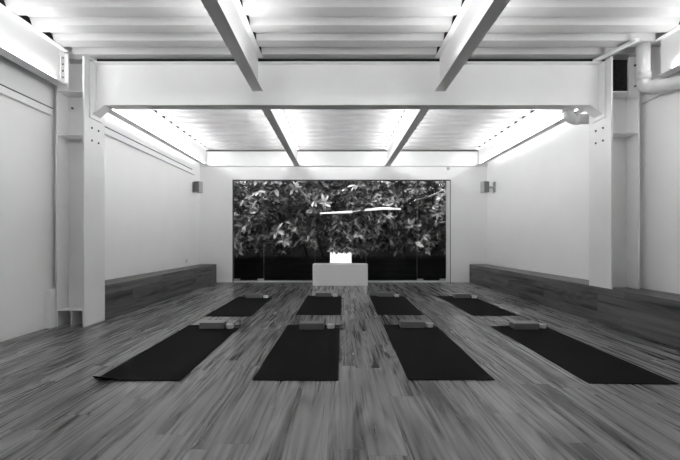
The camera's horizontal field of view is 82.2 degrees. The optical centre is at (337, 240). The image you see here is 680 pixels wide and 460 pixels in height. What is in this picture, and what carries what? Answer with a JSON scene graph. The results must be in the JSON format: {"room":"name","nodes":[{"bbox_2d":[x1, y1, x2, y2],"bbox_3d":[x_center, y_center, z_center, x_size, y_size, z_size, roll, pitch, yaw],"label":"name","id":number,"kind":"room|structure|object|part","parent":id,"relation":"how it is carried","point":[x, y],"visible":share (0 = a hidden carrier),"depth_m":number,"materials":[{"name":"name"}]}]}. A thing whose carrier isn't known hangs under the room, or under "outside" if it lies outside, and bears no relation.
{"room":"exercise studio","nodes":[
{"label":"exercise studio","id":0,"kind":"room"},
{"bbox_2d":[0,55,199,341],"bbox_3d":[-3.400,-0.700,3.680,0.120,3.400,11.760,0,0,0],"label":"wall","id":1,"kind":"structure","parent":0,"point":[152,210],"depth_m":4.55,"materials":[{"name":"paint"}]},
{"bbox_2d":[0,84,52,114],"bbox_3d":[-3.316,-1.492,1.155,0.048,0.085,6.710,0,0,0],"label":"rail","id":2,"kind":"object","parent":1,"relation":"attached to","point":[6,91],"visible":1,"depth_m":4.11,"materials":[{"name":"metal"}]},
{"bbox_2d":[45,288,55,328],"bbox_3d":[-3.309,0.780,4.675,0.062,0.440,0.450,0,0,0],"label":"trim","id":3,"kind":"structure","parent":1,"relation":"attached to","point":[50,295],"depth_m":4.45,"materials":[{"name":"paint"}]},
{"bbox_2d":[105,126,194,174],"bbox_3d":[-3.313,-1.571,6.975,0.054,0.102,4.050,0,0,0],"label":"rail","id":4,"kind":"object","parent":1,"relation":"attached to","point":[109,132],"visible":0.56,"depth_m":6.67,"materials":[{"name":"metal"}]},
{"bbox_2d":[192,181,202,192],"bbox_3d":[-3.252,-1.242,9.001,0.198,0.255,0.172,0,0,12],"label":"wall speaker","id":5,"kind":"object","parent":1,"relation":"attached to","point":[197,186],"visible":1,"depth_m":8.92,"materials":[{"name":"grey plastic"}]},
{"bbox_2d":[194,181,198,191],"bbox_3d":[-3.238,-1.242,8.915,0.120,0.235,0.011,0,0,12],"label":"grille","id":6,"kind":"object","parent":5,"relation":"attached to","point":[196,183],"depth_m":8.91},
{"bbox_2d":[0,282,679,459],"bbox_3d":[0.135,1.060,3.630,7.190,0.120,11.860,0,0,0],"label":"floor","id":7,"kind":"structure","parent":0,"point":[53,406],"depth_m":2.49,"materials":[{"name":"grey wood"}]},
{"bbox_2d":[56,56,104,326],"bbox_3d":[-3.103,-0.570,4.720,0.343,3.140,0.400,0,0,0],"label":"steel column","id":8,"kind":"structure","parent":7,"relation":"on","point":[80,139],"depth_m":4.71,"materials":[{"name":"white metal"}]},
{"bbox_3d":[-3.107,-1.739,4.617,0.291,0.012,0.185,0,0,0],"label":"stiffener plate","id":9,"kind":"part","parent":8,"relation":"part of","materials":[{"name":"white metal"}]},
{"bbox_3d":[-3.107,-1.234,4.617,0.291,0.012,0.185,0,0,0],"label":"stiffener plate","id":10,"kind":"part","parent":8,"relation":"part of","materials":[{"name":"white metal"}]},
{"bbox_3d":[-3.107,0.806,4.617,0.291,0.012,0.185,0,0,0],"label":"stiffener plate","id":11,"kind":"part","parent":8,"relation":"part of","materials":[{"name":"white metal"}]},
{"bbox_3d":[-3.101,0.906,4.665,0.012,0.187,0.270,0,0,0],"label":"gusset plate","id":12,"kind":"part","parent":8,"relation":"part of","materials":[{"name":"white metal"}]},
{"bbox_2d":[89,59,605,122],"bbox_3d":[0.113,-1.824,4.720,6.101,0.728,0.240,0,0,0],"label":"cross beam","id":13,"kind":"structure","parent":8,"relation":"attached to","point":[113,83],"depth_m":4.71,"materials":[{"name":"white metal"}]},
{"bbox_3d":[-2.929,-1.793,4.720,0.015,0.666,0.240,0,0,0],"label":"plate","id":14,"kind":"part","parent":13,"relation":"part of","materials":[{"name":"white metal"}]},
{"bbox_3d":[3.155,-1.793,4.720,0.015,0.666,0.240,0,0,0],"label":"plate","id":15,"kind":"part","parent":13,"relation":"part of","materials":[{"name":"white metal"}]},
{"bbox_2d":[105,264,215,319],"bbox_3d":[-3.138,0.779,7.181,0.396,0.439,4.511,0,0,0],"label":"bench","id":16,"kind":"object","parent":7,"relation":"on","point":[123,295],"visible":0.76,"depth_m":6.21,"materials":[{"name":"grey wood"}]},
{"bbox_2d":[93,325,240,380],"bbox_3d":[-1.444,0.980,3.702,0.620,0.038,1.840,0,0,0],"label":"yoga mat","id":17,"kind":"object","parent":7,"relation":"on","point":[177,355],"visible":0.95,"depth_m":3.33,"materials":[{"name":"black rubber"}]},
{"bbox_2d":[199,320,226,328],"bbox_3d":[-1.430,0.958,4.480,0.276,0.072,0.150,0,0,0],"label":"block","id":18,"kind":"object","parent":17,"relation":"on","point":[205,324],"visible":0.89,"depth_m":4.41,"materials":[{"name":"grey plastic"}]},
{"bbox_2d":[226,323,242,328],"bbox_3d":[-1.187,0.973,4.467,0.186,0.042,0.084,0,0,-10],"label":"strap","id":19,"kind":"object","parent":17,"relation":"on","point":[228,326],"visible":1,"depth_m":4.44,"materials":[{"name":"white fabric"}]},
{"bbox_2d":[205,296,273,316],"bbox_3d":[-1.461,0.995,6.072,0.620,0.008,1.840,0,0,0],"label":"yoga mat","id":20,"kind":"object","parent":7,"relation":"on","point":[241,306],"visible":0.95,"depth_m":5.83,"materials":[{"name":"black rubber"}]},
{"bbox_2d":[246,293,262,297],"bbox_3d":[-1.470,0.958,6.860,0.276,0.072,0.150,0,0,0],"label":"block","id":21,"kind":"object","parent":20,"relation":"on","point":[248,295],"visible":1,"depth_m":6.79,"materials":[{"name":"grey plastic"}]},
{"bbox_2d":[252,325,339,380],"bbox_3d":[-0.297,0.995,3.706,0.620,0.008,1.840,0,0,1],"label":"yoga mat","id":22,"kind":"object","parent":7,"relation":"on","point":[297,355],"visible":0.98,"depth_m":3.33,"materials":[{"name":"black rubber"}]},
{"bbox_2d":[299,321,323,329],"bbox_3d":[-0.295,0.958,4.440,0.276,0.072,0.150,0,0,1],"label":"block","id":23,"kind":"object","parent":22,"relation":"on","point":[303,325],"visible":1,"depth_m":4.37,"materials":[{"name":"grey plastic"}]},
{"bbox_2d":[327,323,342,328],"bbox_3d":[-0.034,0.973,4.462,0.186,0.042,0.084,0,0,-4],"label":"strap","id":24,"kind":"object","parent":22,"relation":"on","point":[329,326],"visible":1,"depth_m":4.43,"materials":[{"name":"grey fabric"}]},
{"bbox_2d":[295,296,341,314],"bbox_3d":[-0.254,0.995,6.173,0.620,0.008,1.840,0,0,1],"label":"yoga mat","id":25,"kind":"object","parent":7,"relation":"on","point":[312,305],"visible":0.98,"depth_m":5.92,"materials":[{"name":"black rubber"}]},
{"bbox_2d":[316,292,330,296],"bbox_3d":[-0.260,0.958,7.030,0.276,0.072,0.150,0,0,1],"label":"block","id":26,"kind":"object","parent":25,"relation":"on","point":[318,294],"visible":1,"depth_m":6.96,"materials":[{"name":"grey plastic"}]},
{"bbox_2d":[313,263,367,285],"bbox_3d":[0.050,0.760,8.910,1.230,0.480,0.420,0,0,0],"label":"plinth","id":27,"kind":"object","parent":7,"relation":"on","point":[324,274],"visible":1,"depth_m":8.70,"materials":[{"name":"white paint"}]},
{"bbox_2d":[370,296,423,314],"bbox_3d":[0.863,0.995,6.170,0.620,0.008,1.840,0,0,1],"label":"yoga mat","id":28,"kind":"object","parent":7,"relation":"on","point":[400,305],"visible":0.96,"depth_m":5.92,"materials":[{"name":"black rubber"}]},
{"bbox_2d":[377,292,392,296],"bbox_3d":[0.845,0.958,7.030,0.276,0.072,0.150,0,0,1],"label":"block","id":29,"kind":"object","parent":28,"relation":"on","point":[379,294],"visible":1,"depth_m":6.96,"materials":[{"name":"grey plastic"}]},
{"bbox_2d":[383,324,494,379],"bbox_3d":[0.830,0.995,3.718,0.620,0.008,1.840,0,0,1],"label":"yoga mat","id":30,"kind":"object","parent":7,"relation":"on","point":[426,353],"visible":0.96,"depth_m":3.36,"materials":[{"name":"black rubber"}]},
{"bbox_2d":[399,319,424,327],"bbox_3d":[0.855,0.958,4.510,0.276,0.072,0.150,0,0,1],"label":"block","id":31,"kind":"object","parent":30,"relation":"on","point":[402,323],"visible":1,"depth_m":4.44,"materials":[{"name":"grey plastic"}]},
{"bbox_2d":[425,322,439,327],"bbox_3d":[1.103,0.973,4.536,0.186,0.042,0.084,0,0,-20],"label":"strap","id":32,"kind":"object","parent":30,"relation":"on","point":[427,324],"visible":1,"depth_m":4.50,"materials":[{"name":"grey fabric"}]},
{"bbox_2d":[438,296,518,315],"bbox_3d":[2.107,0.995,6.128,0.620,0.008,1.840,0,0,0],"label":"yoga mat","id":33,"kind":"object","parent":7,"relation":"on","point":[473,306],"visible":0.97,"depth_m":5.83,"materials":[{"name":"black rubber"}]},
{"bbox_2d":[452,293,470,297],"bbox_3d":[2.170,0.958,6.860,0.276,0.072,0.150,0,0,0],"label":"block","id":34,"kind":"object","parent":33,"relation":"on","point":[455,295],"visible":1,"depth_m":6.79,"materials":[{"name":"grey plastic"}]},
{"bbox_2d":[469,264,679,347],"bbox_3d":[3.393,0.779,3.620,0.426,0.439,11.632,0,0,0],"label":"bench","id":35,"kind":"object","parent":7,"relation":"on","point":[651,314],"visible":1,"depth_m":4.82,"materials":[{"name":"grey wood"}]},
{"bbox_2d":[589,38,639,288],"bbox_3d":[3.277,-0.810,4.550,0.445,2.739,0.740,0,0,0],"label":"steel column","id":36,"kind":"structure","parent":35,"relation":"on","point":[614,140],"depth_m":4.68,"materials":[{"name":"white metal"}]},
{"bbox_3d":[3.333,-1.962,4.697,0.291,0.435,0.015,0,0,0],"label":"cavity panel","id":37,"kind":"part","parent":36,"relation":"part of","materials":[{"name":"black metal"}]},
{"bbox_3d":[3.333,-1.734,4.617,0.291,0.012,0.185,0,0,0],"label":"stiffener plate","id":38,"kind":"part","parent":36,"relation":"part of","materials":[{"name":"white metal"}]},
{"bbox_3d":[3.333,-1.254,4.617,0.291,0.012,0.185,0,0,0],"label":"stiffener plate","id":39,"kind":"part","parent":36,"relation":"part of","materials":[{"name":"white metal"}]},
{"bbox_3d":[3.410,-1.890,4.499,0.110,0.460,0.018,0,0,0],"label":"connection plate","id":40,"kind":"part","parent":36,"relation":"part of","materials":[{"name":"white metal"}]},
{"bbox_2d":[491,326,678,383],"bbox_3d":[2.084,0.995,3.640,0.620,0.008,1.840,0,0,1],"label":"yoga mat","id":41,"kind":"object","parent":7,"relation":"on","point":[592,365],"visible":0.96,"depth_m":3.30,"materials":[{"name":"black rubber"}]},
{"bbox_2d":[509,321,538,329],"bbox_3d":[2.120,0.958,4.440,0.276,0.072,0.150,0,0,1],"label":"block","id":42,"kind":"object","parent":41,"relation":"on","point":[517,325],"visible":1,"depth_m":4.37,"materials":[{"name":"grey plastic"}]},
{"bbox_2d":[539,323,552,328],"bbox_3d":[2.385,0.973,4.479,0.186,0.042,0.084,0,0,-12],"label":"strap","id":43,"kind":"object","parent":41,"relation":"on","point":[541,325],"visible":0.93,"depth_m":4.44,"materials":[{"name":"grey fabric"}]},
{"bbox_2d":[330,252,351,262],"bbox_3d":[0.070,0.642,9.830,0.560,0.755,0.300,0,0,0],"label":"lantern","id":44,"kind":"object","parent":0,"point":[334,258],"visible":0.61,"depth_m":9.69,"materials":[{"name":"white"}]},
{"bbox_2d":[4,0,679,149],"bbox_3d":[0.135,-2.305,3.645,7.150,0.230,11.790,0,0,0],"label":"ceiling","id":45,"kind":"structure","parent":0,"point":[93,30],"depth_m":4.24,"materials":[{"name":"white paint"}]},
{"bbox_2d":[0,0,68,86],"bbox_3d":[-3.165,-2.014,1.150,0.127,0.467,6.700,0,0,0],"label":"joist","id":46,"kind":"object","parent":45,"relation":"attached to","point":[21,43],"visible":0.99,"depth_m":4.02,"materials":[{"name":"white metal"}]},
{"bbox_2d":[108,109,208,165],"bbox_3d":[-3.165,-2.023,7.143,0.127,0.447,4.425,0,0,0],"label":"joist","id":47,"kind":"object","parent":45,"relation":"attached to","point":[147,121],"visible":0.58,"depth_m":7.02,"materials":[{"name":"white metal"}]},
{"bbox_2d":[201,0,262,90],"bbox_3d":[-0.955,-2.014,1.221,0.127,0.467,6.842,0,0,0],"label":"joist","id":48,"kind":"object","parent":45,"relation":"attached to","point":[229,17],"visible":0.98,"depth_m":3.70,"materials":[{"name":"white metal"}]},
{"bbox_2d":[262,109,299,165],"bbox_3d":[-0.985,-2.023,7.077,0.127,0.447,4.555,0,0,0],"label":"joist","id":49,"kind":"object","parent":45,"relation":"attached to","point":[277,119],"visible":0.59,"depth_m":6.99,"materials":[{"name":"white metal"}]},
{"bbox_2d":[385,109,428,165],"bbox_3d":[1.190,-2.023,7.077,0.127,0.447,4.555,0,0,0],"label":"joist","id":50,"kind":"object","parent":45,"relation":"attached to","point":[410,120],"visible":0.53,"depth_m":6.99,"materials":[{"name":"white metal"}]},
{"bbox_2d":[435,0,509,90],"bbox_3d":[1.215,-2.014,1.221,0.127,0.467,6.842,0,0,0],"label":"joist","id":51,"kind":"object","parent":45,"relation":"attached to","point":[475,18],"visible":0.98,"depth_m":3.70,"materials":[{"name":"white metal"}]},
{"bbox_2d":[476,109,583,165],"bbox_3d":[3.365,-2.023,7.143,0.127,0.447,4.425,0,0,0],"label":"joist","id":52,"kind":"object","parent":45,"relation":"attached to","point":[539,121],"visible":0.54,"depth_m":7.14,"materials":[{"name":"white metal"}]},
{"bbox_2d":[656,23,679,76],"bbox_3d":[3.515,-2.014,1.020,0.127,0.467,6.440,0,0,0],"label":"joist","id":53,"kind":"object","parent":45,"relation":"attached to","point":[670,41],"visible":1,"depth_m":4.12,"materials":[{"name":"white metal"}]},
{"bbox_2d":[200,167,486,281],"bbox_3d":[0.135,-0.700,9.500,6.950,3.400,0.120,0,0,0],"label":"wall","id":54,"kind":"structure","parent":0,"point":[468,205],"depth_m":9.44,"materials":[{"name":"paint"}]},
{"bbox_2d":[232,180,450,281],"bbox_3d":[0.085,-0.242,9.475,5.280,2.485,0.090,0,0,0],"label":"window","id":55,"kind":"structure","parent":54,"relation":"in","point":[448,182],"depth_m":9.44,"materials":[{"name":"grey"}]},
{"bbox_2d":[199,150,487,166],"bbox_3d":[0.135,-1.994,9.400,6.930,0.388,0.080,0,0,0],"label":"beam","id":56,"kind":"structure","parent":54,"relation":"attached to","point":[214,158],"depth_m":9.40,"materials":[{"name":"white metal"}]},
{"bbox_2d":[487,45,679,293],"bbox_3d":[3.670,-0.700,3.680,0.120,3.400,11.760,0,0,0],"label":"wall","id":57,"kind":"structure","parent":0,"point":[538,208],"depth_m":6.03,"materials":[{"name":"paint"}]},
{"bbox_2d":[480,181,494,192],"bbox_3d":[3.465,-1.242,9.007,0.303,0.255,0.178,0,0,-9],"label":"wall speaker","id":58,"kind":"object","parent":57,"relation":"attached to","point":[484,186],"visible":1,"depth_m":8.96,"materials":[{"name":"grey plastic"}]},
{"bbox_2d":[484,181,488,191],"bbox_3d":[3.403,-1.242,8.915,0.120,0.235,0.011,0,0,-12],"label":"grille","id":59,"kind":"object","parent":58,"relation":"attached to","point":[486,183],"depth_m":8.91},
{"bbox_2d":[562,109,588,124],"bbox_3d":[3.260,-1.848,5.060,0.697,0.681,0.148,0,0,0],"label":"drain pipe","id":60,"kind":"object","parent":57,"relation":"attached to","point":[569,116],"visible":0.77,"depth_m":5.01,"materials":[{"name":"white plastic"}]},
{"bbox_2d":[640,90,672,103],"bbox_3d":[3.595,-1.655,1.210,0.030,0.070,6.820,0,0,0],"label":"rail","id":61,"kind":"object","parent":57,"relation":"attached to","point":[649,97],"visible":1,"depth_m":4.46,"materials":[{"name":"metal"}]},
{"bbox_2d":[635,41,679,93],"bbox_3d":[3.470,-1.873,4.173,0.148,0.631,0.509,0,0,-23],"label":"drain pipe","id":62,"kind":"object","parent":57,"relation":"attached to","point":[643,76],"visible":1,"depth_m":4.28,"materials":[{"name":"white plastic"}]},
{"label":"outside","id":63,"kind":"structure","parent":0,"visible":0},
{"bbox_2d":[240,280,439,280],"bbox_3d":[0.000,1.070,10.780,12.000,0.100,2.440,0,0,0],"label":"ground","id":64,"kind":"structure","parent":63,"point":[240,280],"depth_m":10.07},
{"bbox_2d":[234,181,445,255],"bbox_3d":[0.000,-0.750,11.675,12.000,3.700,0.150,0,0,0],"label":"foliage","id":65,"kind":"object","parent":64,"relation":"on","point":[296,252],"depth_m":11.60,"materials":[{"name":"plant"}]},
{"bbox_2d":[234,256,445,279],"bbox_3d":[0.000,0.713,10.870,8.440,0.615,1.360,0,0,0],"label":"trough","id":66,"kind":"object","parent":64,"relation":"on","point":[245,267],"visible":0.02,"depth_m":10.22,"materials":[{"name":"dark painted metal"},{"name":"soil"}]},
{"bbox_2d":[234,181,274,256],"bbox_3d":[-2.595,-0.751,10.605,1.809,2.525,1.669,0,0,0],"label":"shrub","id":67,"kind":"object","parent":66,"relation":"in","point":[242,204],"visible":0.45,"depth_m":10.22,"materials":[{"name":"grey plant"}]},
{"bbox_2d":[250,181,324,255],"bbox_3d":[-1.281,-0.783,10.514,2.003,2.587,1.704,0,0,0],"label":"shrub","id":68,"kind":"object","parent":66,"relation":"in","point":[277,227],"visible":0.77,"depth_m":10.20,"materials":[{"name":"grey plant"}]},
{"bbox_2d":[306,181,373,258],"bbox_3d":[-0.022,-0.739,10.455,1.999,2.501,1.722,0,0,9],"label":"shrub","id":69,"kind":"object","parent":66,"relation":"in","point":[333,231],"visible":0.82,"depth_m":10.24,"materials":[{"name":"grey plant"}]},
{"bbox_3d":[-0.471,-0.622,10.717,0.269,2.264,0.180,0,0,-13],"label":"stem","id":70,"kind":"part","parent":69,"relation":"part of","materials":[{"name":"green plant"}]},
{"bbox_3d":[0.000,0.421,10.230,8.440,0.033,0.080,0,0,0],"label":"rail","id":71,"kind":"part","parent":66,"relation":"part of","materials":[{"name":"metal"}]},
{"bbox_2d":[354,181,426,256],"bbox_3d":[1.357,-0.780,10.552,1.978,2.574,1.670,0,0,0],"label":"shrub","id":72,"kind":"object","parent":66,"relation":"in","point":[389,223],"visible":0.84,"depth_m":10.27,"materials":[{"name":"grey plant"}]},
{"bbox_2d":[403,181,445,257],"bbox_3d":[2.645,-0.758,10.600,1.882,2.535,1.760,0,0,0],"label":"shrub","id":73,"kind":"object","parent":66,"relation":"in","point":[433,238],"visible":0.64,"depth_m":10.19,"materials":[{"name":"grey plant"}]}
]}

